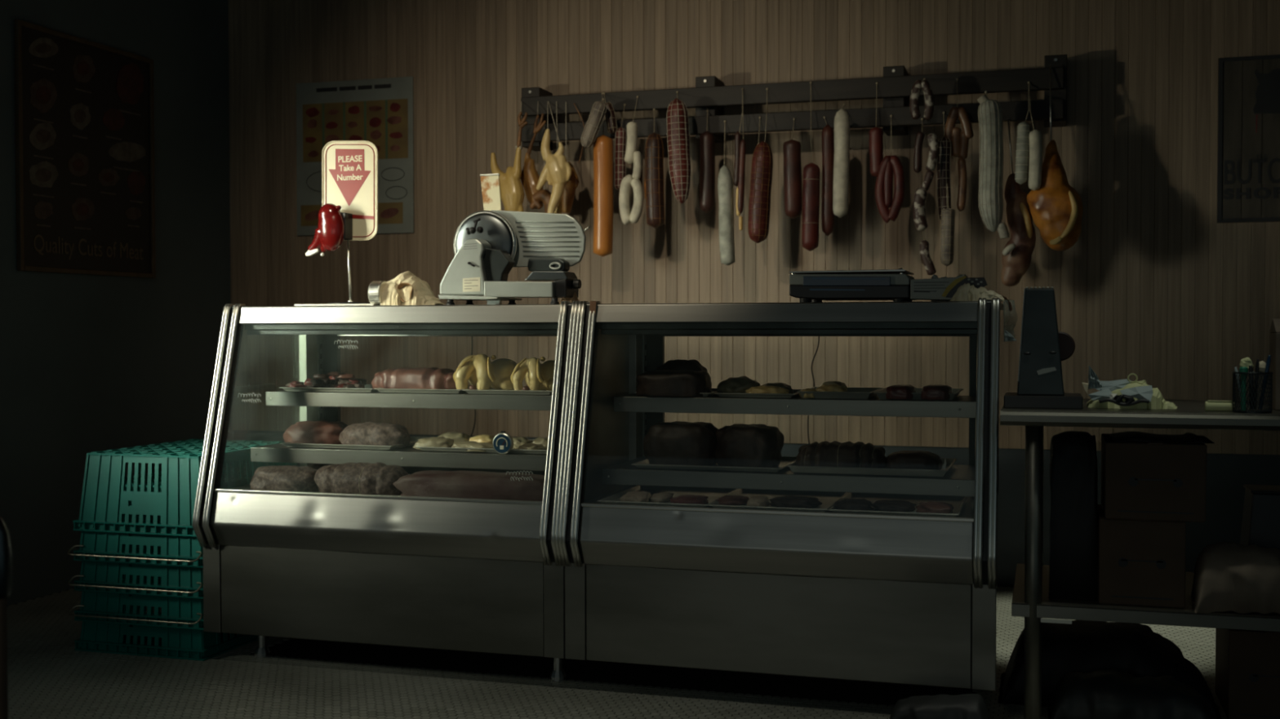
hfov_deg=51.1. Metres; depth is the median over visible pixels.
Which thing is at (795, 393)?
tray
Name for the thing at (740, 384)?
fillet
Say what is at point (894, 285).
digital scale
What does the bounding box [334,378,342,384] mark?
meat offcut
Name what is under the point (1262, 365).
paper ball
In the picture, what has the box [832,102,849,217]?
salami
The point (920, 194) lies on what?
sausage links
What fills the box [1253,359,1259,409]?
pen
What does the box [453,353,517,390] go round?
chicken
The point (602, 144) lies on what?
salami
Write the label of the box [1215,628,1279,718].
cardboard box
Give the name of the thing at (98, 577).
crate
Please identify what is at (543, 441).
chicken piece
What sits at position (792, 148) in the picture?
salami
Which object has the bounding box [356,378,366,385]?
meat offcut
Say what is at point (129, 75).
picture
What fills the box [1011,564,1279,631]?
shelf
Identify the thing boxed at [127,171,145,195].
picture
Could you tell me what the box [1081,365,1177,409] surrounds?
papers
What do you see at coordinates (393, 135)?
picture
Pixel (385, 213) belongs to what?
picture
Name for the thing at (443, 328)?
light
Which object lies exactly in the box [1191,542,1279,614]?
sack
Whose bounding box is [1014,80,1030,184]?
sausage
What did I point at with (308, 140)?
picture
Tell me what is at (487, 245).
meat slicer
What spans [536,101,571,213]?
chicken
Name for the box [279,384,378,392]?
tray
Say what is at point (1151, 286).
wall
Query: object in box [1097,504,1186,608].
cardboard box
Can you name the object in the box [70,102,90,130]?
picture
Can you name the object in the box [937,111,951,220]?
salami
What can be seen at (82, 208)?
picture
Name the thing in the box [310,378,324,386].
meat offcut
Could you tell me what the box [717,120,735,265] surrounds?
salami
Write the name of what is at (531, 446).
chicken piece
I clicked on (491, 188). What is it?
sign
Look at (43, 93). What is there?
picture
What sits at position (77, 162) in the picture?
picture
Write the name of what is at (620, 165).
salami
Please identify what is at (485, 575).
display case
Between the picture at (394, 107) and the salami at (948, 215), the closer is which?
the salami at (948, 215)
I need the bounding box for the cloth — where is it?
[1101,431,1213,443]
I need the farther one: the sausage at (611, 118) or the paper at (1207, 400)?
the sausage at (611, 118)
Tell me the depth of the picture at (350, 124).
6.34 m
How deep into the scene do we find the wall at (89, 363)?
5.75 m
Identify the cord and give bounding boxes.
[470,336,475,436]
[807,336,819,444]
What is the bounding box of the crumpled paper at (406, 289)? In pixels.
[380,271,444,305]
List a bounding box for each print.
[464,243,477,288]
[913,281,949,292]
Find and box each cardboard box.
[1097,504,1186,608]
[1101,435,1206,522]
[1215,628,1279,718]
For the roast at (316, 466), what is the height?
0.075 m
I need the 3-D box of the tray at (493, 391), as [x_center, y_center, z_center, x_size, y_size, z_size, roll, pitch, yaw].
[-0.380,0.101,4.401,0.310,0.014,0.304,0,1,17]
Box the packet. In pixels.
[910,274,987,300]
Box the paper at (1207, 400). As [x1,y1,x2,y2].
[1207,400,1232,401]
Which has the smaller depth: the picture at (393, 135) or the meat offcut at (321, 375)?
the meat offcut at (321, 375)
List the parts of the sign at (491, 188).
blade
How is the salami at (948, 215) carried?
hanging from the rail
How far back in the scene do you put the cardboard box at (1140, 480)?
3.42 m
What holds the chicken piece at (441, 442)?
on the tray at (423, 448)
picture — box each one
[28,37,58,57]
[28,160,58,187]
[29,79,57,113]
[29,122,56,150]
[33,200,53,218]
[67,152,88,177]
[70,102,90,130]
[71,197,94,220]
[72,54,95,82]
[97,168,119,186]
[102,108,124,130]
[108,142,145,161]
[115,62,143,105]
[124,207,141,220]
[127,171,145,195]
[305,106,319,117]
[305,137,316,142]
[305,210,319,220]
[306,119,316,128]
[307,150,319,157]
[324,134,339,142]
[325,121,337,128]
[328,109,339,115]
[347,121,357,128]
[348,105,359,114]
[349,134,362,140]
[368,105,382,111]
[369,116,381,127]
[369,129,382,139]
[380,208,399,218]
[386,115,401,124]
[389,131,402,138]
[390,102,400,111]
[390,144,399,151]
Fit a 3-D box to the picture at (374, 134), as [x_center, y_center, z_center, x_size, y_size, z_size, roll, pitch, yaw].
[-1.244,-1.060,6.302,0.063,0.049,0.001,0,1,17]
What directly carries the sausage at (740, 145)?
hanging from the rail
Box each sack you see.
[1047,669,1212,718]
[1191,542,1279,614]
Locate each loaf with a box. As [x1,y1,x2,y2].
[643,421,718,466]
[715,423,784,467]
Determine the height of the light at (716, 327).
0.037 m
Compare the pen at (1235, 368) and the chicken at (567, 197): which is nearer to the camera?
the pen at (1235, 368)
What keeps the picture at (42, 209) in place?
on the framed poster at (85, 179)
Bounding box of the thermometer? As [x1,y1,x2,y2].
[492,431,513,453]
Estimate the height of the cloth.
0.014 m
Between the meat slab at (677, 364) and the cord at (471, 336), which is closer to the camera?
the meat slab at (677, 364)
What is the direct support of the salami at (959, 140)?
hanging from the rail
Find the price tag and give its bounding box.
[941,459,946,470]
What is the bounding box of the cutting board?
[294,303,376,306]
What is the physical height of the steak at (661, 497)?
0.024 m
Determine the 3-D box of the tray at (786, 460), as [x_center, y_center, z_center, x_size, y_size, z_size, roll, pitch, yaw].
[0.248,0.322,4.183,0.464,0.014,0.364,0,1,17]
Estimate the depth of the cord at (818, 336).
4.45 m
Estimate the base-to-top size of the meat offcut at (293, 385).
0.021 m
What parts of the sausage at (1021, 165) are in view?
casing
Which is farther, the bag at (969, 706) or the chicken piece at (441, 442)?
the chicken piece at (441, 442)
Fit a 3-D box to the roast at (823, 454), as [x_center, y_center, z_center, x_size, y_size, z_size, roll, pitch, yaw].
[0.602,0.289,4.006,0.277,0.087,0.162,0,1,17]
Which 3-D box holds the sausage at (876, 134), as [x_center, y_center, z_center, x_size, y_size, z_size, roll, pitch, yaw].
[0.960,-0.936,5.409,0.061,0.401,0.104,0,1,17]
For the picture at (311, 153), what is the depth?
6.40 m
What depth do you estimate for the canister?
4.28 m
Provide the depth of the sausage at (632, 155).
5.62 m
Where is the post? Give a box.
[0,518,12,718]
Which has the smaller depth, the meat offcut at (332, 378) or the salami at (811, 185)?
the meat offcut at (332, 378)
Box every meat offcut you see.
[288,383,306,387]
[289,381,302,385]
[304,377,317,386]
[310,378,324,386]
[310,384,324,387]
[312,373,328,378]
[320,378,331,384]
[323,383,334,387]
[325,371,342,376]
[329,376,335,380]
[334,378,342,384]
[336,383,346,387]
[337,373,355,378]
[337,378,351,384]
[342,384,355,388]
[346,377,359,384]
[354,383,364,388]
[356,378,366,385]
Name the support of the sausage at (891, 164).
hanging from the rail
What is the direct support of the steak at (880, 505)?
on the tray at (957, 503)
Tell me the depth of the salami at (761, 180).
5.43 m
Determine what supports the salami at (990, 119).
hanging from the rail
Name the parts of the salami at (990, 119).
casing, casing, casing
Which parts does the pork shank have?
hook rod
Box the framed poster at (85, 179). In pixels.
[13,18,155,278]
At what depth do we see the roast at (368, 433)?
4.38 m
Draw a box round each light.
[244,322,558,334]
[599,321,977,334]
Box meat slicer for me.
[438,209,590,305]
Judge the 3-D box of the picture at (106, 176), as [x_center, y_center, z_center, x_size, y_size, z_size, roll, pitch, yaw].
[-2.260,-0.775,5.695,0.001,0.080,0.141,0,1,17]
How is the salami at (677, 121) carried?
hanging from the rail
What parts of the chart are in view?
panel, ochre panel, panel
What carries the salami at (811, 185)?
hanging from the rail
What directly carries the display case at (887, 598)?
on the floor
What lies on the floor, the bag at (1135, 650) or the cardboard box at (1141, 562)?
the bag at (1135, 650)
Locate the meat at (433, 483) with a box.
[393,470,544,501]
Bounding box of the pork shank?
[1000,119,1035,286]
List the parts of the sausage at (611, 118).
casing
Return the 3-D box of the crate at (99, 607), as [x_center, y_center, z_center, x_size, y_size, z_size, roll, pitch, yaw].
[-1.554,0.732,4.650,0.502,0.258,0.671,0,1,17]
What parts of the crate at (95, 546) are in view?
bail handle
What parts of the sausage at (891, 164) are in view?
casing, casing, casing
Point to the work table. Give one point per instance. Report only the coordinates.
(1031, 601)
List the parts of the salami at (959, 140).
casing, casing, casing, casing, casing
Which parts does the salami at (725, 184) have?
casing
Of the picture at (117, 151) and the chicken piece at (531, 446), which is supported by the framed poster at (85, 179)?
the picture at (117, 151)
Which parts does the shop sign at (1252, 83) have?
frame, frame, frame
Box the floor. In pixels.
[6,586,1227,718]
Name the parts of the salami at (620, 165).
casing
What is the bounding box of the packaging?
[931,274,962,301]
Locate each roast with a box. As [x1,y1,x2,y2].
[249,465,319,492]
[283,420,348,444]
[311,463,329,470]
[314,462,408,495]
[338,422,410,448]
[371,367,468,389]
[795,440,886,468]
[885,450,942,470]
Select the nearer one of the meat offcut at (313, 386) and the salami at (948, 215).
the meat offcut at (313, 386)
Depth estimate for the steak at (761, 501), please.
3.84 m
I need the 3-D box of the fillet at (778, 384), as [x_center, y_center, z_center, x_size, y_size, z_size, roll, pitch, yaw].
[0.425,0.091,4.191,0.110,0.038,0.108,0,1,17]
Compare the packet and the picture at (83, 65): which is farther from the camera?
the picture at (83, 65)
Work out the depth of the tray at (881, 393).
3.92 m
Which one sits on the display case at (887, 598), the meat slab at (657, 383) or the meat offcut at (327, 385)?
the meat slab at (657, 383)
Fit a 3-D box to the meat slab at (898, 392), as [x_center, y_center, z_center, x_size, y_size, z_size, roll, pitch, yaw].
[0.770,0.095,3.949,0.086,0.040,0.146,0,1,17]
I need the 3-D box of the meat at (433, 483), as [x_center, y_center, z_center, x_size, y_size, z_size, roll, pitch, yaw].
[-0.501,0.385,4.098,0.522,0.082,0.159,0,1,17]
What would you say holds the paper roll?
on the work table
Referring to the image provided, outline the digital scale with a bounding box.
[789,267,915,302]
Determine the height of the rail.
0.268 m
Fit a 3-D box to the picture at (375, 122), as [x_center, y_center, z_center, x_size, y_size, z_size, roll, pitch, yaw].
[-1.246,-1.118,6.301,0.063,0.048,0.001,0,1,17]
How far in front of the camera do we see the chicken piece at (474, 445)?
4.24 m
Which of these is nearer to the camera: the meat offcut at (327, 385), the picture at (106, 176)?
the meat offcut at (327, 385)
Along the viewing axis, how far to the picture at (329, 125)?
6.37 m
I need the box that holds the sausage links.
[909,78,938,275]
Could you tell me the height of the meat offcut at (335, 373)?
0.016 m
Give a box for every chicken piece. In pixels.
[413,436,453,449]
[437,431,471,445]
[451,440,476,448]
[464,442,493,452]
[469,435,494,444]
[511,436,533,448]
[518,443,544,453]
[531,436,547,449]
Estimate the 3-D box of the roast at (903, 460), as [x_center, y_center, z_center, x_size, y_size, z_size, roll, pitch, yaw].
[0.805,0.301,3.945,0.168,0.062,0.143,0,1,17]
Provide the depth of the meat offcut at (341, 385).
4.49 m
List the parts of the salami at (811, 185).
casing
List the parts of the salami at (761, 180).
casing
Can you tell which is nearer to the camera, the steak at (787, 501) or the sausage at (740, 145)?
the steak at (787, 501)
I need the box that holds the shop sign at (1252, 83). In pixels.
[1217,54,1279,222]
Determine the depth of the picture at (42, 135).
5.32 m
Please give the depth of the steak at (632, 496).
3.95 m
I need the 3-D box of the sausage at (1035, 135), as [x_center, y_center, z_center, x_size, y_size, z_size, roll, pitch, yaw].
[1.533,-0.873,5.191,0.056,0.447,0.190,0,1,17]
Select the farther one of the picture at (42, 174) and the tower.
the picture at (42, 174)
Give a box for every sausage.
[581,91,606,147]
[603,91,617,133]
[618,95,644,225]
[733,87,746,230]
[821,115,834,235]
[868,82,883,177]
[875,114,904,222]
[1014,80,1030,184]
[1028,82,1042,191]
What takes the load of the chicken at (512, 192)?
hanging from the rail
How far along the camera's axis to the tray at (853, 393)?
3.97 m
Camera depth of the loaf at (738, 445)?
4.03 m
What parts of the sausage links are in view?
casing, casing, casing, casing, casing, casing, casing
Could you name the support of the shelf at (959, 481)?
attached to the display case at (887, 598)
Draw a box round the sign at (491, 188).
[480,173,502,304]
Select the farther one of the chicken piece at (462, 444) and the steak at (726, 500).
the chicken piece at (462, 444)
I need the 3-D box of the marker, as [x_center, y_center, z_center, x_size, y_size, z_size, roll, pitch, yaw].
[1.514,0.073,3.358,0.020,0.109,0.020,0,1,17]
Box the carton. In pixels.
[1268,319,1279,410]
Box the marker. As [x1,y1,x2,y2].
[1239,366,1248,410]
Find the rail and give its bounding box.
[520,53,1066,151]
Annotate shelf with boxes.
[250,443,546,471]
[266,390,551,410]
[602,456,974,497]
[613,393,976,417]
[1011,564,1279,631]
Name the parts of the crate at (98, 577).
bail handle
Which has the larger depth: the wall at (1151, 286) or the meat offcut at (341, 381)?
the wall at (1151, 286)
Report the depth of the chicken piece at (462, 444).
4.28 m
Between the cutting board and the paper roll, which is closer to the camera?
the paper roll
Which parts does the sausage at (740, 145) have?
casing, casing, casing, casing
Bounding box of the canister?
[367,280,387,305]
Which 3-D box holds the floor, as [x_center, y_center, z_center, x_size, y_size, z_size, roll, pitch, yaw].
[-0.480,1.075,1.856,5.890,0.102,8.420,0,1,17]
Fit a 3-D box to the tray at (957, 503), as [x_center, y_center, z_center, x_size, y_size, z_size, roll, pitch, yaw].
[0.756,0.420,3.879,0.354,0.014,0.424,0,1,17]
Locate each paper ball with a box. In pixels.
[1240,357,1253,368]
[1258,360,1266,372]
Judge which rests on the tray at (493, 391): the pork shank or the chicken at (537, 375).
the chicken at (537, 375)
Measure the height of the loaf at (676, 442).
0.134 m
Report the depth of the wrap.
3.73 m
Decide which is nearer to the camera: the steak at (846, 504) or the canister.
the steak at (846, 504)
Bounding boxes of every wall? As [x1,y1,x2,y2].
[0,0,233,606]
[228,0,1279,586]
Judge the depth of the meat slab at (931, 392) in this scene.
3.86 m
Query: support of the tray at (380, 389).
on the display case at (485, 575)
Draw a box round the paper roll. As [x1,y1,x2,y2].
[1204,401,1234,411]
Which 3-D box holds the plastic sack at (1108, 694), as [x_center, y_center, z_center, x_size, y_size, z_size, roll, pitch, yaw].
[1.317,0.910,3.583,0.437,0.140,0.235,0,1,17]
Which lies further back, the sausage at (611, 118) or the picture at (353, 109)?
the picture at (353, 109)
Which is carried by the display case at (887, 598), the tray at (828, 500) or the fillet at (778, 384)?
the tray at (828, 500)
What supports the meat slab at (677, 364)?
on the meat slab at (657, 383)
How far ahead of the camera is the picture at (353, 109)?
6.33 m
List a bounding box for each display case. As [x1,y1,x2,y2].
[192,301,617,681]
[558,297,1004,691]
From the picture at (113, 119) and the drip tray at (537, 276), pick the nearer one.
the drip tray at (537, 276)
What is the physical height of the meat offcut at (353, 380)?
0.026 m
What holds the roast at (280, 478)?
on the display case at (485, 575)
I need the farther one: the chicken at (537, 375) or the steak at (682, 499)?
the chicken at (537, 375)
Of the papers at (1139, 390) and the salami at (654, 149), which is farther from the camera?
the salami at (654, 149)
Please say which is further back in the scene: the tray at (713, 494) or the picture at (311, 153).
the picture at (311, 153)
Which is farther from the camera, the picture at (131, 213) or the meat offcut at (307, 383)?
the picture at (131, 213)
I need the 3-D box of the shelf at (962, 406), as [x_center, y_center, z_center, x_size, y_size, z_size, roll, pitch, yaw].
[0.494,0.137,4.150,1.092,0.047,0.362,0,1,17]
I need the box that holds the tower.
[1004,286,1083,409]
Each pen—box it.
[1234,367,1240,399]
[1248,365,1253,409]
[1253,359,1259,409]
[1257,355,1271,409]
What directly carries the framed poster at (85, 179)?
attached to the wall at (89, 363)
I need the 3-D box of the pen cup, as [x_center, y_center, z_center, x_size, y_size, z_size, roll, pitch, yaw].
[1.538,0.082,3.360,0.094,0.102,0.094,0,1,17]
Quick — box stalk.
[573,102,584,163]
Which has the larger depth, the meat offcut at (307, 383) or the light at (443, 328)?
the meat offcut at (307, 383)
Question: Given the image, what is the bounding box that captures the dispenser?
[305,140,377,303]
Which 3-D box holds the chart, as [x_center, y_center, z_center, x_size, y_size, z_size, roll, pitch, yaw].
[-1.355,-0.959,6.344,0.618,0.729,0.013,0,1,17]
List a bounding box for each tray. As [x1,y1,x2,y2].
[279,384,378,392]
[280,436,431,449]
[373,385,471,393]
[416,439,546,453]
[462,386,551,395]
[524,271,577,281]
[596,485,738,507]
[631,456,796,472]
[635,388,717,396]
[708,488,848,511]
[714,389,802,398]
[786,457,956,477]
[796,386,884,399]
[828,493,967,517]
[873,387,963,400]
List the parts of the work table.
leg, leg, black apron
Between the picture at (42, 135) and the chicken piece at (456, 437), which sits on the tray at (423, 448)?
the chicken piece at (456, 437)
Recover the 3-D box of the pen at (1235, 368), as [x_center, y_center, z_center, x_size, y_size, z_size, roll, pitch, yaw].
[1.511,0.072,3.368,0.028,0.107,0.008,0,1,17]
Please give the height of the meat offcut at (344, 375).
0.016 m
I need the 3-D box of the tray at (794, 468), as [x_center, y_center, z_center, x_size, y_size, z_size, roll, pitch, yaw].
[0.706,0.321,4.043,0.466,0.022,0.364,0,1,17]
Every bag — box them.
[889,693,989,718]
[998,620,1221,718]
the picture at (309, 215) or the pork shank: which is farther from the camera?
the picture at (309, 215)
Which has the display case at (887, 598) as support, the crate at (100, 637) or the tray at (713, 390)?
the tray at (713, 390)
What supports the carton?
on the work table
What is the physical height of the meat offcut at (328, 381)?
0.025 m
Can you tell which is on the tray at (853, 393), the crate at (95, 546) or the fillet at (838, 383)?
the fillet at (838, 383)
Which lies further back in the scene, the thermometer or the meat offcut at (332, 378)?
the meat offcut at (332, 378)
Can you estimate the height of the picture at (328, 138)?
0.042 m
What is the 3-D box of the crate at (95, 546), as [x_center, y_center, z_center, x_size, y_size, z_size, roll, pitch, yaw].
[-1.554,0.532,4.646,0.502,0.258,0.671,0,1,17]
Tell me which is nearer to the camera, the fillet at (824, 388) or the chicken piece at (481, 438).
the fillet at (824, 388)
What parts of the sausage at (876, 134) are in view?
casing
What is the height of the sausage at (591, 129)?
0.267 m
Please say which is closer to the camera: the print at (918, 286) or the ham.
the print at (918, 286)
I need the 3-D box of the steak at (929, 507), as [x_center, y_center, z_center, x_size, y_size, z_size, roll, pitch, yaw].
[0.822,0.414,3.733,0.104,0.030,0.128,0,1,17]
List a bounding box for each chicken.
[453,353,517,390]
[490,101,527,211]
[511,356,555,391]
[520,101,546,208]
[529,127,551,213]
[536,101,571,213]
[561,101,578,213]
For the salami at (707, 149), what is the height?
0.447 m
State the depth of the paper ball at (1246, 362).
3.37 m
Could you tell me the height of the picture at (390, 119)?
0.039 m
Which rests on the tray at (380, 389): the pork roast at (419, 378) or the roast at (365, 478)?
the pork roast at (419, 378)
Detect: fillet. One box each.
[716,376,760,393]
[745,385,789,393]
[763,382,793,393]
[799,388,816,398]
[816,383,848,397]
[821,381,846,386]
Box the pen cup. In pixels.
[1231,371,1272,413]
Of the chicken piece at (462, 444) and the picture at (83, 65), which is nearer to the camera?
the chicken piece at (462, 444)
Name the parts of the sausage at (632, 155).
casing, casing, casing, casing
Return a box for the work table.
[1000,398,1279,718]
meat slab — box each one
[635,369,711,396]
[655,359,707,372]
[885,384,915,399]
[920,384,952,399]
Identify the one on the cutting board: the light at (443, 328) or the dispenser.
the dispenser
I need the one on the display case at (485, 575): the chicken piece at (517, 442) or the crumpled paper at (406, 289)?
the crumpled paper at (406, 289)
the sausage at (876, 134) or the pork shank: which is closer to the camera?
the pork shank
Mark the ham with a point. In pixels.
(1056, 208)
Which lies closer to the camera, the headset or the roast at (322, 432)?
the headset
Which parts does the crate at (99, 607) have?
bail handle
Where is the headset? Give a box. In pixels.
[1098,394,1149,406]
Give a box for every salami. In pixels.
[593,97,613,256]
[613,103,626,190]
[644,108,664,227]
[666,90,691,203]
[699,108,715,213]
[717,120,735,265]
[747,87,773,243]
[782,117,801,218]
[801,80,819,251]
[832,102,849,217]
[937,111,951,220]
[940,182,955,266]
[944,78,973,211]
[977,90,1009,238]
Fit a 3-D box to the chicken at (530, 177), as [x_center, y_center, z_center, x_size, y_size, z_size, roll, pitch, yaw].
[-0.466,-0.891,5.801,0.094,0.475,0.094,-1,1,-26]
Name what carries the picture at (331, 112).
attached to the chart
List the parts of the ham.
hook rod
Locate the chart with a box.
[296,76,414,235]
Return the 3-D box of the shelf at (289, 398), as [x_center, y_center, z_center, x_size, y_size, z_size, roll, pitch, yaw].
[-0.680,0.130,4.508,1.098,0.047,0.362,0,1,17]
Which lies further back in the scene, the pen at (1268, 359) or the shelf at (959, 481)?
the shelf at (959, 481)
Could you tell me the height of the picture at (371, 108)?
0.026 m
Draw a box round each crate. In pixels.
[67,466,257,568]
[67,514,203,599]
[67,544,203,630]
[72,439,297,537]
[74,575,257,661]
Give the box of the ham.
[1026,64,1083,250]
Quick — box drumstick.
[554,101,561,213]
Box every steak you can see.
[619,491,652,502]
[650,492,673,502]
[669,494,708,504]
[715,495,749,505]
[746,495,769,506]
[768,495,822,508]
[833,498,872,511]
[871,499,916,511]
[915,502,953,513]
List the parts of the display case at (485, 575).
post, glass, post, frame, panel, frame, frame, post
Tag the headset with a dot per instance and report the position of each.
(1130, 401)
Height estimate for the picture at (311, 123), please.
0.045 m
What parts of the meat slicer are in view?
rating plate, clamp knob, plate, blade, blade, carriage plate, carriage arm, thickness knob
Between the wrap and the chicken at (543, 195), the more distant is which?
the chicken at (543, 195)
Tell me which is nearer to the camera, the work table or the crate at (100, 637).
the work table
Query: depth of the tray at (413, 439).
4.39 m
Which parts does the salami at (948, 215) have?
casing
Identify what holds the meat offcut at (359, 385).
on the tray at (368, 388)
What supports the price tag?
on the tray at (794, 468)
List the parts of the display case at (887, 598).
post, panel, post, frame, panel, panel, frame, frame, post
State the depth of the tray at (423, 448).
4.23 m
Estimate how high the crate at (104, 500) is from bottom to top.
0.258 m
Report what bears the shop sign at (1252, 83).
attached to the wall at (1151, 286)
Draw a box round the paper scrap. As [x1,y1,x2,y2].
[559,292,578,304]
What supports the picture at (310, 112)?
on the chart
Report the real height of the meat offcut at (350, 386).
0.022 m
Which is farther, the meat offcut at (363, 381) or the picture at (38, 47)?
the picture at (38, 47)
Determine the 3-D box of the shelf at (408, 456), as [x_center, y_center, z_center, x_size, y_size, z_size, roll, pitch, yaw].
[-0.696,0.313,4.481,1.112,0.047,0.432,0,1,17]
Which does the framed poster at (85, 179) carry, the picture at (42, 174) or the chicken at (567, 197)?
the picture at (42, 174)
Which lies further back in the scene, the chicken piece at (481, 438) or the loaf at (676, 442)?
the chicken piece at (481, 438)
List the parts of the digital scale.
display panel, platter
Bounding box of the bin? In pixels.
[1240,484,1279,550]
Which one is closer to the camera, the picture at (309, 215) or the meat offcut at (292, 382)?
the meat offcut at (292, 382)
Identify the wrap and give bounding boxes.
[950,283,1017,342]
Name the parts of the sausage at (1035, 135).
casing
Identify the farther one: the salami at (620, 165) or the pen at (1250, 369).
the salami at (620, 165)
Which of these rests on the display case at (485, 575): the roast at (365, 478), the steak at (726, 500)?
the roast at (365, 478)
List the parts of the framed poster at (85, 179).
frame, frame, frame, frame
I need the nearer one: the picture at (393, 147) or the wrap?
the wrap
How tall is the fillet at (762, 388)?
0.035 m
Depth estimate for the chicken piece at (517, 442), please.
4.33 m

